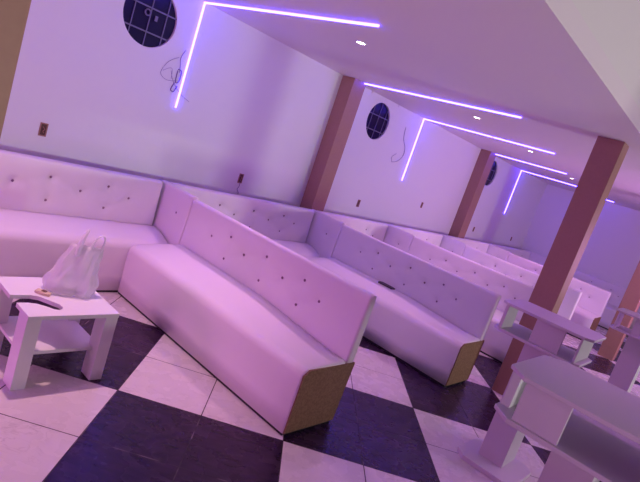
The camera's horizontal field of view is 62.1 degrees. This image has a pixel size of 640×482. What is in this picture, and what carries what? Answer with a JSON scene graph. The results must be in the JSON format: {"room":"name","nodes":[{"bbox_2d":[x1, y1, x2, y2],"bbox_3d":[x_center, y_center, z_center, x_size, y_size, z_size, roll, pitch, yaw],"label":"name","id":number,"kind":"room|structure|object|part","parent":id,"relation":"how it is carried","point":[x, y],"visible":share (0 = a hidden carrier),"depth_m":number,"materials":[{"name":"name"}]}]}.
{"room":"entertainment venue","nodes":[
{"label":"entertainment venue","id":0,"kind":"room"},
{"bbox_2d":[0,0,546,248],"bbox_3d":[-0.335,-0.850,6.496,0.224,2.554,16.901,26,12,38],"label":"wall","id":1,"kind":"structure","parent":0,"point":[259,108],"depth_m":5.32,"materials":[{"name":"white paint"}]},
{"bbox_2d":[38,122,48,136],"bbox_3d":[-2.172,-0.874,4.172,0.019,0.105,0.058,26,12,38],"label":"box","id":2,"kind":"object","parent":1,"relation":"attached to","point":[43,127],"visible":1,"depth_m":4.17,"materials":[{"name":"red"}]},
{"bbox_2d":[123,0,176,46],"bbox_3d":[-1.436,-1.897,4.483,0.049,0.495,0.495,26,12,38],"label":"window","id":3,"kind":"structure","parent":1,"relation":"in","point":[150,23],"depth_m":4.50,"materials":[{"name":"clear glass"}]},
{"bbox_2d":[160,50,188,101],"bbox_3d":[-1.281,-1.522,4.829,0.012,0.428,0.366,26,12,38],"label":"loose cable","id":4,"kind":"object","parent":1,"relation":"attached to","point":[185,50],"visible":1,"depth_m":4.82,"materials":[{"name":"black plastic"}]},
{"bbox_2d":[237,173,243,190],"bbox_3d":[-0.881,-0.624,5.801,0.019,0.228,0.058,26,12,38],"label":"box","id":5,"kind":"object","parent":1,"relation":"attached to","point":[241,176],"visible":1,"depth_m":5.79,"materials":[{"name":"red"}]},
{"bbox_2d":[366,103,388,138],"bbox_3d":[0.767,-1.622,7.181,0.041,0.495,0.495,26,12,38],"label":"window","id":6,"kind":"structure","parent":1,"relation":"in","point":[377,119],"depth_m":7.18,"materials":[{"name":"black glass"}]},
{"bbox_2d":[391,127,405,161],"bbox_3d":[1.184,-1.387,7.742,0.011,0.532,0.281,26,12,38],"label":"loose cable","id":7,"kind":"object","parent":1,"relation":"attached to","point":[405,127],"visible":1,"depth_m":7.72,"materials":[{"name":"black plastic"}]},
{"bbox_2d":[485,161,496,184],"bbox_3d":[3.267,-1.310,10.235,0.041,0.495,0.495,26,12,38],"label":"window","id":8,"kind":"structure","parent":1,"relation":"in","point":[493,169],"depth_m":10.30,"materials":[{"name":"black glass"}]},
{"bbox_2d":[0,292,639,481],"bbox_3d":[2.658,2.096,3.748,9.453,0.112,16.632,26,12,38],"label":"floor","id":9,"kind":"structure","parent":0,"point":[154,413],"depth_m":3.14,"materials":[{"name":"tile"}]},
{"bbox_2d":[0,0,30,137],"bbox_3d":[-0.898,-0.084,1.162,0.224,2.554,0.218,26,12,38],"label":"pillar","id":10,"kind":"structure","parent":9,"relation":"on","point":[13,13],"depth_m":1.10,"materials":[{"name":"brown paint"}]},
{"bbox_2d":[0,276,119,390],"bbox_3d":[-1.543,0.503,3.036,0.515,0.420,0.504,26,12,38],"label":"coffee table","id":11,"kind":"object","parent":9,"relation":"on","point":[37,329],"visible":0.91,"depth_m":2.95,"materials":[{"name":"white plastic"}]},
{"bbox_3d":[-1.820,0.427,2.998,0.108,0.398,0.073,26,12,38],"label":"leg","id":12,"kind":"part","parent":11,"relation":"part of","materials":[{"name":"white plastic"}]},
{"bbox_3d":[-1.542,0.567,2.749,0.108,0.398,0.073,26,12,38],"label":"leg","id":13,"kind":"part","parent":11,"relation":"part of","materials":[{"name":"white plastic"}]},
{"bbox_2d":[34,288,50,296],"bbox_3d":[-1.536,0.284,2.951,0.090,0.020,0.052,19,10,0],"label":"paper wrapper","id":14,"kind":"object","parent":11,"relation":"on","point":[43,292],"visible":1,"depth_m":2.94,"materials":[{"name":"beige"}]},
{"bbox_2d":[0,316,91,354],"bbox_3d":[-1.571,0.530,3.056,0.426,0.020,0.437,26,12,38],"label":"shelf","id":15,"kind":"object","parent":11,"relation":"attached to","point":[54,336],"depth_m":3.03,"materials":[{"name":"white wood"}]},
{"bbox_3d":[-1.555,0.459,3.322,0.108,0.398,0.073,26,12,38],"label":"leg","id":16,"kind":"part","parent":11,"relation":"part of","materials":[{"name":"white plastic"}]},
{"bbox_2d":[42,229,105,297],"bbox_3d":[-1.396,0.112,3.047,0.300,0.398,0.172,14,11,-25],"label":"plastic bag","id":17,"kind":"object","parent":11,"relation":"on","point":[75,272],"visible":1,"depth_m":3.01,"materials":[{"name":"white plastic"}]},
{"bbox_3d":[-1.357,0.001,3.030,0.054,0.160,0.115,14,11,-25],"label":"handle","id":18,"kind":"part","parent":17,"relation":"part of","materials":[{"name":"white plastic"}]},
{"bbox_3d":[-1.283,0.024,3.068,0.076,0.129,0.049,14,11,-25],"label":"handle","id":19,"kind":"part","parent":17,"relation":"part of","materials":[{"name":"white plastic"}]},
{"bbox_3d":[-1.276,0.599,3.073,0.108,0.398,0.073,26,12,38],"label":"leg","id":20,"kind":"part","parent":11,"relation":"part of","materials":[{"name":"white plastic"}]},
{"bbox_2d":[0,149,198,291],"bbox_3d":[-2.052,-0.114,3.999,0.532,0.924,2.159,26,12,38],"label":"sofa","id":21,"kind":"object","parent":9,"relation":"on","point":[47,206],"visible":0.74,"depth_m":4.19,"materials":[{"name":"white leather"}]},
{"bbox_3d":[-2.218,-0.200,4.077,0.140,0.896,2.056,26,12,38],"label":"backrest","id":22,"kind":"part","parent":21,"relation":"part of","materials":[{"name":"white leather"}]},
{"bbox_3d":[-2.119,0.071,3.969,0.324,0.500,2.056,26,12,38],"label":"seat","id":23,"kind":"part","parent":21,"relation":"part of","materials":[{"name":"white leather"}]},
{"bbox_3d":[-1.398,-0.048,4.789,0.532,0.896,0.104,26,12,38],"label":"panel","id":24,"kind":"part","parent":21,"relation":"part of","materials":[{"name":"white leather"}]},
{"bbox_2d":[118,199,376,434],"bbox_3d":[-0.657,0.392,3.881,2.073,0.909,0.500,26,12,38],"label":"sofa","id":25,"kind":"object","parent":9,"relation":"on","point":[280,330],"visible":1,"depth_m":3.63,"materials":[{"name":"white leather"}]},
{"bbox_3d":[-0.506,0.405,4.013,1.999,0.881,0.103,26,12,38],"label":"backrest","id":26,"kind":"part","parent":25,"relation":"part of","materials":[{"name":"white leather"}]},
{"bbox_3d":[0.004,0.961,3.289,0.011,0.418,0.486,26,12,38],"label":"panel","id":27,"kind":"part","parent":25,"relation":"part of","materials":[{"name":"brown wood"}]},
{"bbox_2d":[170,182,345,257],"bbox_3d":[-0.694,0.052,5.656,0.532,0.924,2.129,26,12,38],"label":"sofa","id":28,"kind":"object","parent":9,"relation":"on","point":[310,233],"visible":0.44,"depth_m":6.06,"materials":[{"name":"white leather"}]},
{"bbox_3d":[-0.861,-0.034,5.734,0.140,0.896,2.026,26,12,38],"label":"backrest","id":29,"kind":"part","parent":28,"relation":"part of","materials":[{"name":"white leather"}]},
{"bbox_3d":[-0.762,0.237,5.626,0.324,0.500,2.026,26,12,38],"label":"seat","id":30,"kind":"part","parent":28,"relation":"part of","materials":[{"name":"white leather"}]},
{"bbox_3d":[-0.050,0.118,6.434,0.532,0.896,0.104,26,12,38],"label":"panel","id":31,"kind":"part","parent":28,"relation":"part of","materials":[{"name":"white leather"}]},
{"bbox_2d":[300,75,365,210],"bbox_3d":[0.011,-0.751,6.609,0.196,2.554,0.235,26,12,38],"label":"pillar","id":32,"kind":"structure","parent":9,"relation":"on","point":[350,91],"depth_m":6.45,"materials":[{"name":"brown paint"}]},
{"bbox_2d":[317,210,415,252],"bbox_3d":[0.505,0.199,7.120,0.532,0.924,1.659,26,12,38],"label":"sofa","id":33,"kind":"object","parent":9,"relation":"on","point":[398,238],"visible":0.24,"depth_m":7.52,"materials":[{"name":"white leather"}]},
{"bbox_3d":[0.339,0.113,7.198,0.140,0.896,1.556,26,12,38],"label":"backrest","id":34,"kind":"part","parent":33,"relation":"part of","materials":[{"name":"white leather"}]},
{"bbox_3d":[1.001,0.247,7.717,0.532,0.896,0.104,26,12,38],"label":"panel","id":35,"kind":"part","parent":33,"relation":"part of","materials":[{"name":"white leather"}]},
{"bbox_2d":[307,225,500,386],"bbox_3d":[0.691,0.557,5.527,2.073,0.909,0.500,26,12,38],"label":"sofa","id":36,"kind":"object","parent":9,"relation":"on","point":[436,321],"visible":0.88,"depth_m":5.23,"materials":[{"name":"white leather"}]},
{"bbox_2d":[378,281,394,289],"bbox_3d":[0.706,0.470,5.641,0.202,0.016,0.081,26,12,38],"label":"pouch","id":37,"kind":"object","parent":36,"relation":"on","point":[380,282],"visible":1,"depth_m":5.61,"materials":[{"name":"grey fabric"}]},
{"bbox_3d":[0.842,0.570,5.659,1.999,0.881,0.103,26,12,38],"label":"backrest","id":38,"kind":"part","parent":36,"relation":"part of","materials":[{"name":"white leather"}]},
{"bbox_3d":[1.352,1.126,4.934,0.011,0.418,0.486,26,12,38],"label":"panel","id":39,"kind":"part","parent":36,"relation":"part of","materials":[{"name":"brown wood"}]},
{"bbox_2d":[389,224,467,255],"bbox_3d":[1.587,0.332,8.439,0.532,0.924,1.754,26,12,38],"label":"sofa","id":40,"kind":"object","parent":9,"relation":"on","point":[440,240],"visible":0.23,"depth_m":8.88,"materials":[{"name":"white leather"}]},
{"bbox_3d":[1.420,0.246,8.517,0.140,0.896,1.651,26,12,38],"label":"backrest","id":41,"kind":"part","parent":40,"relation":"part of","materials":[{"name":"white leather"}]},
{"bbox_3d":[2.112,0.383,9.073,0.532,0.896,0.104,26,12,38],"label":"panel","id":42,"kind":"part","parent":40,"relation":"part of","materials":[{"name":"white leather"}]},
{"bbox_2d":[408,236,533,362],"bbox_3d":[1.742,0.686,6.809,2.073,0.909,0.500,26,12,38],"label":"sofa","id":43,"kind":"object","parent":9,"relation":"on","point":[496,344],"visible":0.36,"depth_m":6.68,"materials":[{"name":"white leather"}]},
{"bbox_3d":[1.893,0.699,6.941,1.999,0.881,0.103,26,12,38],"label":"backrest","id":44,"kind":"part","parent":43,"relation":"part of","materials":[{"name":"white leather"}]},
{"bbox_3d":[1.648,0.853,6.803,2.066,0.496,0.396,26,12,38],"label":"seat","id":45,"kind":"part","parent":43,"relation":"part of","materials":[{"name":"white leather"}]},
{"bbox_2d":[448,149,495,237],"bbox_3d":[2.655,-0.427,9.835,0.196,2.554,0.269,26,12,38],"label":"pillar","id":46,"kind":"structure","parent":9,"relation":"on","point":[485,160],"depth_m":9.67,"materials":[{"name":"brown paint"}]},
{"bbox_2d":[445,235,510,260],"bbox_3d":[2.783,0.479,9.899,0.532,0.924,2.023,26,12,38],"label":"sofa","id":47,"kind":"object","parent":9,"relation":"on","point":[495,251],"visible":0.14,"depth_m":10.44,"materials":[{"name":"white leather"}]},
{"bbox_3d":[2.616,0.393,9.977,0.140,0.896,1.920,26,12,38],"label":"backrest","id":48,"kind":"part","parent":47,"relation":"part of","materials":[{"name":"white leather"}]},
{"bbox_3d":[3.393,0.540,10.637,0.532,0.896,0.104,26,12,38],"label":"panel","id":49,"kind":"part","parent":47,"relation":"part of","materials":[{"name":"white leather"}]},
{"bbox_2d":[489,243,545,264],"bbox_3d":[4.236,0.657,11.673,0.532,0.924,2.569,26,12,38],"label":"sofa","id":50,"kind":"object","parent":9,"relation":"on","point":[528,255],"visible":0.2,"depth_m":12.42,"materials":[{"name":"white leather"}]},
{"bbox_3d":[4.069,0.571,11.751,0.140,0.896,2.466,26,12,38],"label":"backrest","id":51,"kind":"part","parent":50,"relation":"part of","materials":[{"name":"white leather"}]},
{"bbox_3d":[5.019,0.739,12.621,0.532,0.896,0.104,26,12,38],"label":"panel","id":52,"kind":"part","parent":50,"relation":"part of","materials":[{"name":"white leather"}]},
{"bbox_2d":[462,246,581,319],"bbox_3d":[2.820,0.805,8.195,1.978,0.909,0.500,26,12,38],"label":"sofa","id":53,"kind":"object","parent":9,"relation":"on","point":[570,301],"visible":0.3,"depth_m":8.26,"materials":[{"name":"white leather"}]},
{"bbox_2d":[457,299,605,481],"bbox_3d":[1.381,1.030,3.637,0.605,1.101,0.504,26,12,38],"label":"bar table","id":54,"kind":"object","parent":9,"relation":"on","point":[494,455],"visible":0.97,"depth_m":3.57,"materials":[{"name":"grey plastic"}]},
{"bbox_3d":[1.209,1.533,3.692,0.426,0.034,0.448,26,12,38],"label":"plate","id":55,"kind":"part","parent":54,"relation":"part of","materials":[{"name":"grey plastic"}]},
{"bbox_3d":[1.311,0.517,3.674,0.022,0.164,0.213,26,12,38],"label":"post","id":56,"kind":"part","parent":54,"relation":"part of","materials":[{"name":"grey plastic"}]},
{"bbox_2d":[494,323,591,367],"bbox_3d":[1.512,0.695,3.615,0.582,0.020,0.426,26,12,38],"label":"shelf","id":57,"kind":"object","parent":54,"relation":"attached to","point":[519,332],"depth_m":3.51,"materials":[{"name":"white wood"}]},
{"bbox_3d":[1.467,0.615,3.426,0.190,0.164,0.020,26,12,38],"label":"panel","id":58,"kind":"part","parent":54,"relation":"part of","materials":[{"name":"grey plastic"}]},
{"bbox_3d":[1.718,0.697,3.446,0.015,0.164,0.358,26,12,38],"label":"post","id":59,"kind":"part","parent":54,"relation":"part of","materials":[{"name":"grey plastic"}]},
{"bbox_2d":[507,253,610,339],"bbox_3d":[4.100,0.962,9.758,1.978,0.909,0.500,26,12,38],"label":"sofa","id":60,"kind":"object","parent":9,"relation":"on","point":[593,300],"visible":0.32,"depth_m":9.39,"materials":[{"name":"white leather"}]},
{"bbox_3d":[4.007,1.129,9.751,1.971,0.496,0.396,26,12,38],"label":"seat","id":61,"kind":"part","parent":60,"relation":"part of","materials":[{"name":"white leather"}]},
{"bbox_3d":[4.727,1.515,9.195,0.011,0.418,0.486,26,12,38],"label":"panel","id":62,"kind":"part","parent":60,"relation":"part of","materials":[{"name":"brown wood"}]},
{"bbox_2d":[492,136,628,394],"bbox_3d":[2.219,0.299,4.963,0.230,2.554,0.202,26,12,38],"label":"pillar","id":63,"kind":"structure","parent":9,"relation":"on","point":[607,155],"depth_m":4.82,"materials":[{"name":"brown paint"}]},
{"bbox_2d":[494,355,639,481],"bbox_3d":[0.979,1.148,2.212,0.672,1.101,0.594,26,12,38],"label":"bar table","id":64,"kind":"object","parent":9,"relation":"on","point":[590,425],"visible":1,"depth_m":2.04,"materials":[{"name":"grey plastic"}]},
{"bbox_3d":[0.871,0.616,2.285,0.038,0.164,0.252,26,12,38],"label":"post","id":65,"kind":"part","parent":64,"relation":"part of","materials":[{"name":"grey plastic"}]},
{"bbox_3d":[0.845,0.654,2.022,0.179,0.164,0.020,26,12,38],"label":"panel","id":66,"kind":"part","parent":64,"relation":"part of","materials":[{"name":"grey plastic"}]},
{"bbox_2d":[494,402,639,481],"bbox_3d":[1.085,0.810,2.159,0.650,0.020,0.594,26,12,38],"label":"shelf","id":67,"kind":"object","parent":64,"relation":"attached to","point":[607,455],"depth_m":2.06,"materials":[{"name":"white wood"}]},
{"bbox_2d":[573,270,625,329],"bbox_3d":[5.769,1.180,11.724,2.073,0.909,0.500,26,12,38],"label":"sofa","id":68,"kind":"object","parent":9,"relation":"on","point":[617,292],"visible":0.21,"depth_m":11.46,"materials":[{"name":"white leather"}]},
{"bbox_3d":[5.920,1.193,11.856,1.999,0.881,0.103,26,12,38],"label":"backrest","id":69,"kind":"part","parent":68,"relation":"part of","materials":[{"name":"white leather"}]},
{"bbox_3d":[5.675,1.347,11.717,2.066,0.496,0.396,26,12,38],"label":"seat","id":70,"kind":"part","parent":68,"relation":"part of","materials":[{"name":"white leather"}]},
{"bbox_2d":[597,261,639,360],"bbox_3d":[4.939,0.647,8.204,0.224,2.554,0.224,26,12,38],"label":"pillar","id":71,"kind":"structure","parent":9,"relation":"on","point":[609,349],"depth_m":8.22,"materials":[{"name":"brown paint"}]},
{"bbox_2d":[608,308,639,392],"bbox_3d":[3.144,1.311,5.425,0.582,1.101,0.448,26,12,38],"label":"bar table","id":72,"kind":"object","parent":9,"relation":"on","point":[626,370],"visible":0.65,"depth_m":5.32,"materials":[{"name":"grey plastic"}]},
{"bbox_3d":[3.057,0.800,5.424,0.022,0.164,0.213,26,12,38],"label":"post","id":73,"kind":"part","parent":72,"relation":"part of","materials":[{"name":"grey plastic"}]},
{"bbox_2d":[609,324,639,339],"bbox_3d":[3.250,0.973,5.372,0.560,0.020,0.426,26,12,38],"label":"shelf","id":74,"kind":"object","parent":72,"relation":"attached to","point":[632,335],"depth_m":5.32,"materials":[{"name":"white wood"}]},
{"bbox_3d":[3.181,0.882,5.204,0.202,0.164,0.020,26,12,38],"label":"panel","id":75,"kind":"part","parent":72,"relation":"part of","materials":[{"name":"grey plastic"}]},
{"bbox_2d":[202,0,639,210],"bbox_3d":[1.305,-1.488,5.216,3.483,0.112,16.632,26,12,38],"label":"ceiling","id":76,"kind":"structure","parent":0,"point":[539,62],"depth_m":4.04,"materials":[{"name":"white paint"}]},
{"bbox_2d":[175,2,379,107],"bbox_3d":[-0.475,-1.337,4.227,2.021,0.972,0.010,26,12,38],"label":"strip light","id":77,"kind":"object","parent":76,"relation":"attached to","point":[205,3],"visible":1,"depth_m":4.31,"materials":[{"name":"white plastic"}]},
{"bbox_2d":[355,40,366,44],"bbox_3d":[0.327,-1.581,4.234,0.094,0.009,0.094,26,12,38],"label":"recessed light","id":78,"kind":"object","parent":76,"relation":"in","point":[357,41],"visible":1,"depth_m":4.22,"materials":[{"name":"white"}]},
{"bbox_2d":[364,83,521,118],"bbox_3d":[1.234,-1.538,5.744,2.028,0.016,0.010,27,13,39],"label":"strip light","id":79,"kind":"object","parent":76,"relation":"in","point":[364,83],"visible":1,"depth_m":5.63,"materials":[{"name":"white plastic"}]},
{"bbox_2d":[402,118,554,179],"bbox_3d":[2.131,-1.027,7.462,1.956,0.972,0.011,25,12,33],"label":"strip light","id":80,"kind":"object","parent":76,"relation":"attached to","point":[424,118],"visible":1,"depth_m":7.59,"materials":[{"name":"white plastic"}]},
{"bbox_2d":[495,154,566,173],"bbox_3d":[3.634,-1.341,9.211,1.299,0.016,0.010,26,12,38],"label":"strip light","id":81,"kind":"object","parent":76,"relation":"in","point":[495,154],"visible":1,"depth_m":9.17,"materials":[{"name":"white plastic"}]},
{"bbox_2d":[504,170,576,213],"bbox_3d":[4.568,-0.810,10.891,1.333,0.972,0.010,26,12,38],"label":"strip light","id":82,"kind":"object","parent":76,"relation":"attached to","point":[521,170],"visible":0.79,"depth_m":11.18,"materials":[{"name":"white plastic"}]},
{"bbox_2d":[521,184,639,328],"bbox_3d":[8.675,0.476,9.851,9.587,4.704,0.134,26,12,38],"label":"wall","id":83,"kind":"structure","parent":0,"point":[611,254],"depth_m":11.78,"materials":[{"name":"white paint"}]},
{"bbox_2d":[572,0,639,108],"bbox_3d":[2.856,-1.950,3.992,0.112,2.150,16.632,26,12,38],"label":"wall","id":84,"kind":"structure","parent":0,"point":[615,24],"depth_m":3.02,"materials":[{"name":"white paint"}]}
]}

